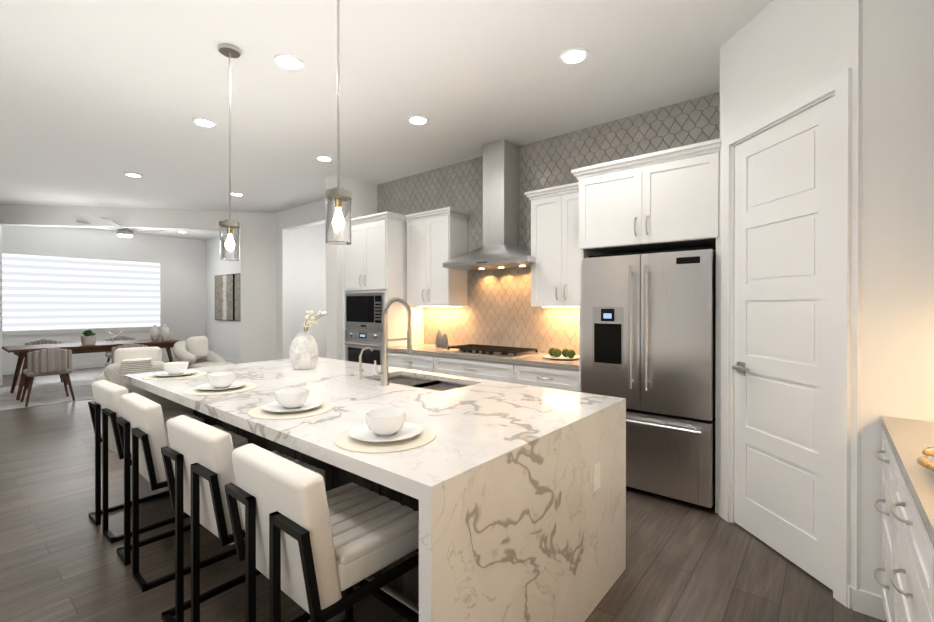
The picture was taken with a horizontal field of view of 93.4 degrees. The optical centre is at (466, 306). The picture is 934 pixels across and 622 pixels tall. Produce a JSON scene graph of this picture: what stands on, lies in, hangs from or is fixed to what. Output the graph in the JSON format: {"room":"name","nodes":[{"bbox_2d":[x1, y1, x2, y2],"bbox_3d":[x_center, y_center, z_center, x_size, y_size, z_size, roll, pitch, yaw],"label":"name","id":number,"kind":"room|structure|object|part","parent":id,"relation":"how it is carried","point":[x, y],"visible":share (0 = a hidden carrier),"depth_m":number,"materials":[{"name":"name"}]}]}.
{"room":"kitchen","nodes":[
{"label":"kitchen","id":0,"kind":"room"},
{"bbox_2d":[2,226,205,369],"bbox_3d":[-9.486,-0.197,8.856,0.150,3.150,8.000,0,0,40],"label":"wall","id":1,"kind":"structure","parent":0,"point":[192,268],"depth_m":10.64,"materials":[{"name":"white paint"}]},
{"bbox_2d":[2,249,162,335],"bbox_3d":[-8.569,-0.301,9.817,0.040,1.750,3.070,0,0,40],"label":"window","id":2,"kind":"structure","parent":1,"relation":"in","point":[51,293],"depth_m":9.76,"materials":[{"name":"white fabric"}]},
{"bbox_2d":[0,204,275,385],"bbox_3d":[-7.108,-0.193,7.802,7.300,3.150,0.200,0,0,-9],"label":"wall","id":3,"kind":"structure","parent":0,"point":[258,277],"depth_m":8.17,"materials":[{"name":"white paint"}]},
{"bbox_2d":[3,357,201,374],"bbox_3d":[-9.423,1.328,8.810,0.014,0.100,7.700,0,0,40],"label":"baseboard","id":4,"kind":"structure","parent":3,"relation":"attached to","point":[92,365],"depth_m":9.89,"materials":[{"name":"white"}]},
{"bbox_2d":[206,237,240,360],"bbox_3d":[-5.067,-0.203,10.297,4.770,3.150,0.150,0,0,40],"label":"wall","id":5,"kind":"structure","parent":0,"point":[224,336],"depth_m":11.27,"materials":[{"name":"white paint"}]},
{"bbox_2d":[215,274,233,320],"bbox_3d":[-6.044,-0.235,10.974,1.100,1.130,0.045,0,0,40],"label":"picture","id":6,"kind":"object","parent":5,"relation":"attached to","point":[228,297],"depth_m":10.92,"materials":[{"name":"black metal"}]},
{"bbox_2d":[221,357,240,363],"bbox_3d":[-5.138,1.322,10.255,4.720,0.100,0.014,0,0,40],"label":"baseboard","id":7,"kind":"structure","parent":5,"relation":"attached to","point":[233,361],"depth_m":10.71,"materials":[{"name":"white wood"}]},
{"bbox_2d":[234,273,240,320],"bbox_3d":[-5.127,-0.232,10.216,1.120,1.130,0.045,0,0,40],"label":"picture","id":8,"kind":"object","parent":5,"relation":"attached to","point":[237,277],"depth_m":10.45,"materials":[{"name":"black metal"}]},
{"bbox_2d":[276,199,325,359],"bbox_3d":[-2.529,-0.192,7.488,2.820,3.150,0.150,0,0,40],"label":"wall","id":9,"kind":"structure","parent":0,"point":[303,216],"depth_m":8.13,"materials":[{"name":"white paint"}]},
{"bbox_2d":[290,223,325,357],"bbox_3d":[-3.186,-0.197,8.828,0.100,3.150,1.080,0,0,40],"label":"wall","id":10,"kind":"structure","parent":0,"point":[307,268],"depth_m":8.78,"materials":[{"name":"white paint"}]},
{"bbox_2d":[326,174,376,359],"bbox_3d":[-1.606,-0.187,6.187,0.260,3.150,0.680,0,0,40],"label":"wall","id":11,"kind":"structure","parent":0,"point":[364,199],"depth_m":5.94,"materials":[{"name":"white paint"}]},
{"bbox_2d":[0,0,773,239],"bbox_3d":[-4.341,-1.782,4.990,15.300,0.050,9.300,0,0,40],"label":"ceiling","id":12,"kind":"structure","parent":0,"point":[99,99],"depth_m":3.48,"materials":[{"name":"white paint"}]},
{"bbox_2d":[77,218,164,236],"bbox_3d":[-6.301,-1.531,8.103,1.256,0.474,1.315,0,0,40],"label":"ceiling fan","id":13,"kind":"object","parent":12,"relation":"hanging from","point":[121,231],"visible":0.69,"depth_m":7.97,"materials":[{"name":"grey"}]},
{"bbox_2d":[124,172,142,177],"bbox_3d":[-4.430,-1.752,5.855,0.195,0.015,0.195,0,0,34],"label":"recessed light","id":14,"kind":"object","parent":12,"relation":"in","point":[136,175],"depth_m":5.84,"materials":[{"name":"white"}]},
{"bbox_2d":[192,118,215,126],"bbox_3d":[-2.487,-1.746,4.172,0.195,0.015,0.195,0,0,34],"label":"recessed light","id":15,"kind":"object","parent":12,"relation":"in","point":[204,122],"depth_m":4.15,"materials":[{"name":"white"}]},
{"bbox_2d":[219,44,240,260],"bbox_3d":[-1.611,-1.034,2.991,0.132,1.428,0.132,0,0,40],"label":"pendant light","id":16,"kind":"object","parent":12,"relation":"hanging from","point":[229,239],"visible":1,"depth_m":2.96,"materials":[{"name":"clear glass"}]},
{"bbox_2d":[231,192,243,195],"bbox_3d":[-3.589,-1.756,6.859,0.195,0.015,0.195,0,0,31],"label":"recessed light","id":17,"kind":"object","parent":12,"relation":"in","point":[232,193],"depth_m":6.84,"materials":[{"name":"white"}]},
{"bbox_2d":[274,54,303,69],"bbox_3d":[-1.266,-1.742,3.138,0.195,0.015,0.195,0,0,34],"label":"recessed light","id":18,"kind":"object","parent":12,"relation":"in","point":[286,61],"depth_m":3.12,"materials":[{"name":"white"}]},
{"bbox_2d":[316,155,332,161],"bbox_3d":[-1.682,-1.750,5.194,0.195,0.015,0.195,0,0,1],"label":"recessed light","id":19,"kind":"object","parent":12,"relation":"in","point":[324,158],"depth_m":5.17,"materials":[{"name":"white"}]},
{"bbox_2d":[325,0,351,244],"bbox_3d":[-0.639,-1.031,2.188,0.132,1.428,0.132,0,0,40],"label":"pendant light","id":20,"kind":"object","parent":12,"relation":"hanging from","point":[338,214],"visible":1,"depth_m":2.15,"materials":[{"name":"clear glass"}]},
{"bbox_2d":[408,115,428,124],"bbox_3d":[-0.457,-1.746,4.117,0.195,0.015,0.195,0,0,34],"label":"recessed light","id":21,"kind":"object","parent":12,"relation":"in","point":[414,119],"depth_m":4.10,"materials":[{"name":"white"}]},
{"bbox_2d":[560,47,588,64],"bbox_3d":[0.744,-1.742,3.060,0.195,0.015,0.195,0,0,1],"label":"recessed light","id":22,"kind":"object","parent":12,"relation":"in","point":[573,55],"depth_m":3.04,"materials":[{"name":"white"}]},
{"bbox_2d":[0,359,885,621],"bbox_3d":[-4.341,1.417,5.002,15.300,0.050,9.300,0,0,40],"label":"floor","id":23,"kind":"structure","parent":0,"point":[60,560],"depth_m":2.42,"materials":[{"name":"brown wood"}]},
{"bbox_2d":[0,378,95,410],"bbox_3d":[-6.446,1.379,7.518,2.350,0.008,3.500,0,0,40],"label":"dining rug","id":24,"kind":"object","parent":23,"relation":"on","point":[47,393],"visible":0.33,"depth_m":6.93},
{"bbox_2d":[24,339,67,388],"bbox_3d":[-7.373,0.972,7.699,0.518,0.803,0.526,0,0,40],"label":"dining chair","id":25,"kind":"object","parent":24,"relation":"on","point":[40,341],"visible":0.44,"depth_m":7.82,"materials":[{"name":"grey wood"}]},
{"bbox_2d":[21,347,74,406],"bbox_3d":[-6.106,0.977,6.419,0.518,0.803,0.526,0,0,40],"label":"dining chair","id":26,"kind":"object","parent":24,"relation":"on","point":[49,361],"visible":0.96,"depth_m":6.26,"materials":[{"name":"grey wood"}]},
{"bbox_2d":[2,338,182,399],"bbox_3d":[-6.308,0.999,7.565,0.960,0.752,2.250,0,0,40],"label":"dining table","id":27,"kind":"object","parent":24,"relation":"on","point":[20,351],"visible":0.69,"depth_m":7.12,"materials":[{"name":"brown wood"}]},
{"bbox_2d":[81,329,95,344],"bbox_3d":[-6.304,0.497,7.333,0.200,0.251,0.200,0,0,40],"label":"potted plant","id":28,"kind":"object","parent":27,"relation":"on","point":[88,338],"visible":1,"depth_m":7.29,"materials":[{"name":"concrete"}]},
{"bbox_2d":[108,331,125,341],"bbox_3d":[-6.126,0.516,7.705,0.243,0.191,0.232,0,0,40],"label":"sculpture","id":29,"kind":"object","parent":27,"relation":"on","point":[116,336],"visible":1,"depth_m":7.69,"materials":[{"name":"silver metal"}]},
{"bbox_2d":[150,323,171,340],"bbox_3d":[-5.678,0.457,8.174,0.356,0.326,0.293,0,0,40],"label":"vase","id":30,"kind":"object","parent":27,"relation":"on","point":[165,333],"visible":1,"depth_m":8.12,"materials":[{"name":"ceramic"}]},
{"bbox_2d":[105,336,134,367],"bbox_3d":[-6.672,0.969,8.547,0.518,0.803,0.526,0,0,40],"label":"dining chair","id":31,"kind":"object","parent":24,"relation":"on","point":[108,355],"visible":0.31,"depth_m":8.56,"materials":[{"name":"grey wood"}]},
{"bbox_2d":[105,343,147,366],"bbox_3d":[-5.513,0.974,7.136,0.518,0.803,0.526,0,0,40],"label":"dining chair","id":32,"kind":"object","parent":24,"relation":"on","point":[129,345],"visible":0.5,"depth_m":6.95,"materials":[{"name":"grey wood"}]},
{"bbox_2d":[95,347,164,386],"bbox_3d":[-4.159,0.948,5.580,0.790,0.884,0.765,0,0,-32],"label":"accent chair","id":33,"kind":"object","parent":23,"relation":"on","point":[133,360],"visible":0.25,"depth_m":5.32,"materials":[{"name":"white fabric"}]},
{"bbox_2d":[88,380,203,543],"bbox_3d":[-2.154,0.945,2.976,0.543,0.911,0.539,0,0,40],"label":"bar stool","id":34,"kind":"object","parent":23,"relation":"on","point":[105,408],"visible":0.4,"depth_m":2.79,"materials":[{"name":"metal"}]},
{"bbox_2d":[116,392,247,591],"bbox_3d":[-1.626,0.946,2.534,0.540,0.911,0.536,0,0,40],"label":"bar stool","id":35,"kind":"object","parent":23,"relation":"on","point":[144,437],"visible":0.48,"depth_m":2.29,"materials":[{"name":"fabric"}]},
{"bbox_2d":[173,336,232,368],"bbox_3d":[-4.453,0.943,7.523,0.883,0.880,0.983,0,0,40],"label":"accent chair","id":36,"kind":"object","parent":23,"relation":"on","point":[190,350],"visible":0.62,"depth_m":7.39,"materials":[{"name":"beige fabric"}]},
{"bbox_2d":[161,415,325,621],"bbox_3d":[-1.007,0.948,2.023,0.540,0.911,0.536,0,0,40],"label":"bar stool","id":37,"kind":"object","parent":23,"relation":"on","point":[199,453],"visible":0.54,"depth_m":1.80,"materials":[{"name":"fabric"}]},
{"bbox_2d":[224,443,418,621],"bbox_3d":[-0.493,0.950,1.599,0.538,0.911,0.534,0,0,40],"label":"bar stool","id":38,"kind":"object","parent":23,"relation":"on","point":[312,547],"visible":0.92,"depth_m":1.43,"materials":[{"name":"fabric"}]},
{"bbox_2d":[125,361,625,621],"bbox_3d":[-0.799,0.969,2.756,3.060,0.864,1.490,0,0,40],"label":"kitchen island","id":39,"kind":"object","parent":23,"relation":"on","point":[514,494],"depth_m":1.76,"materials":[{"name":"stone"}]},
{"bbox_2d":[143,362,206,379],"bbox_3d":[-2.059,0.440,3.114,0.380,0.090,0.380,0,0,40],"label":"place setting","id":40,"kind":"object","parent":39,"relation":"on","point":[175,370],"visible":1,"depth_m":3.06,"materials":[{"name":"white ceramic"}]},
{"bbox_2d":[184,372,256,394],"bbox_3d":[-1.457,0.442,2.617,0.380,0.090,0.380,0,0,40],"label":"place setting","id":41,"kind":"object","parent":39,"relation":"on","point":[220,383],"visible":1,"depth_m":2.57,"materials":[{"name":"white ceramic"}]},
{"bbox_2d":[290,311,326,369],"bbox_3d":[-1.240,0.255,3.446,0.314,0.457,0.233,0,0,40],"label":"vase","id":42,"kind":"object","parent":39,"relation":"on","point":[304,352],"visible":1,"depth_m":3.40,"materials":[{"name":"ceramic"}]},
{"bbox_2d":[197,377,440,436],"bbox_3d":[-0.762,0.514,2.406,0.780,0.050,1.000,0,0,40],"label":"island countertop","id":43,"kind":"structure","parent":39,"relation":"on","point":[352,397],"depth_m":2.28,"materials":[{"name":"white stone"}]},
{"bbox_2d":[248,388,333,419],"bbox_3d":[-0.833,0.444,2.101,0.380,0.090,0.380,0,0,40],"label":"place setting","id":44,"kind":"object","parent":43,"relation":"on","point":[292,403],"visible":1,"depth_m":2.05,"materials":[{"name":"white ceramic"}]},
{"bbox_2d":[350,297,411,385],"bbox_3d":[-0.640,0.211,2.952,0.508,0.552,0.310,0,0,40],"label":"faucet","id":45,"kind":"object","parent":43,"relation":"on","point":[364,379],"depth_m":2.81,"materials":[{"name":"silver metal"}]},
{"bbox_2d":[373,375,468,387],"bbox_3d":[-0.320,0.621,2.943,0.788,0.210,0.398,0,0,40],"label":"sink","id":46,"kind":"object","parent":43,"relation":"in","point":[421,381],"depth_m":3.10,"materials":[{"name":"silver metal"}]},
{"bbox_2d":[333,408,435,452],"bbox_3d":[-0.308,0.446,1.668,0.380,0.090,0.380,0,0,40],"label":"place setting","id":47,"kind":"object","parent":39,"relation":"on","point":[385,430],"visible":1,"depth_m":1.61,"materials":[{"name":"white ceramic"}]},
{"bbox_3d":[-1.024,1.212,2.489,2.951,0.032,0.091,0,0,40],"label":"foot rail","id":48,"kind":"part","parent":39,"relation":"part of","materials":[{"name":"black metal"}]},
{"bbox_2d":[593,462,599,491],"bbox_3d":[0.608,0.794,2.061,0.005,0.120,0.070,0,0,40],"label":"outlet","id":49,"kind":"object","parent":39,"relation":"attached to","point":[596,465],"depth_m":2.05,"materials":[{"name":"white plastic"}]},
{"bbox_2d":[342,137,723,512],"bbox_3d":[0.184,-0.179,4.600,4.517,3.147,0.826,0,0,40],"label":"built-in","id":50,"kind":"object","parent":23,"relation":"on","point":[623,255],"visible":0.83,"depth_m":3.45,"materials":[{"name":"white wood"}]},
{"bbox_2d":[344,293,383,364],"bbox_3d":[-1.220,0.325,5.651,0.760,1.000,0.376,0,0,40],"label":"wall oven","id":51,"kind":"object","parent":50,"relation":"in","point":[363,311],"depth_m":5.53,"materials":[{"name":"silver metal"}]},
{"bbox_2d":[387,343,578,369],"bbox_3d":[0.185,0.500,4.700,2.500,0.040,0.674,0,0,40],"label":"countertop","id":52,"kind":"structure","parent":50,"relation":"on","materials":[{"name":"grey stone"}]},
{"bbox_3d":[0.886,0.433,4.119,0.350,0.096,0.350,0,0,40],"label":"decor moss plate","id":53,"kind":"part","parent":50,"relation":"part of","materials":[{"name":"green plant"}]},
{"bbox_2d":[571,137,723,512],"bbox_3d":[1.519,0.136,3.549,1.120,2.525,0.748,0,0,40],"label":"cabinet","id":54,"kind":"object","parent":50,"relation":"in","point":[659,210],"depth_m":3.18,"materials":[{"name":"white"}]},
{"bbox_2d":[874,416,933,621],"bbox_3d":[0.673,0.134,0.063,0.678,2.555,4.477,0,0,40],"label":"base cabinet","id":55,"kind":"object","parent":23,"relation":"on","point":[907,567],"visible":1,"depth_m":1.42,"materials":[{"name":"white wood"}]},
{"bbox_2d":[881,416,933,547],"bbox_3d":[0.688,0.517,0.053,0.641,0.040,4.477,0,0,40],"label":"countertop","id":56,"kind":"structure","parent":55,"relation":"on","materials":[{"name":"grey stone"}]},
{"bbox_2d":[918,447,933,470],"bbox_3d":[1.379,0.416,1.105,0.321,0.153,0.620,0,0,40],"label":"tray","id":57,"kind":"object","parent":55,"relation":"on","point":[928,461],"visible":1,"depth_m":1.30,"materials":[{"name":"gold stone"}]},
{"bbox_2d":[719,46,720,499],"bbox_3d":[1.974,-0.176,3.205,0.120,3.150,0.720,0,0,40],"label":"wall","id":58,"kind":"structure","parent":0,"point":[720,301],"depth_m":2.96,"materials":[{"name":"white paint"}]},
{"bbox_2d":[720,0,862,589],"bbox_3d":[1.810,-0.173,2.500,0.120,3.150,0.945,0,0,-5],"label":"wall","id":59,"kind":"structure","parent":0,"point":[775,54],"depth_m":2.26,"materials":[{"name":"white paint"}]},
{"bbox_2d":[721,68,851,606],"bbox_3d":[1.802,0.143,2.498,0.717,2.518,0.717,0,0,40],"label":"door","id":60,"kind":"structure","parent":59,"relation":"attached to","point":[783,367],"depth_m":2.40,"materials":[{"name":"white wood"}]},
{"bbox_2d":[861,0,933,619],"bbox_3d":[2.117,-0.171,1.855,0.740,3.150,0.120,0,0,40],"label":"wall","id":61,"kind":"structure","parent":0,"point":[897,349],"depth_m":1.96,"materials":[{"name":"white paint"}]},
{"bbox_3d":[0.979,-0.181,4.591,6.280,3.150,0.150,0,0,40],"label":"wall","id":62,"kind":"structure","parent":0,"visible":0},
{"bbox_2d":[377,92,719,354],"bbox_3d":[0.431,-0.607,4.939,4.470,2.300,0.008,0,0,40],"label":"tile backsplash","id":63,"kind":"structure","parent":62,"relation":"attached to","point":[498,310],"depth_m":4.77,"materials":[{"name":"grey tile"}]}
]}

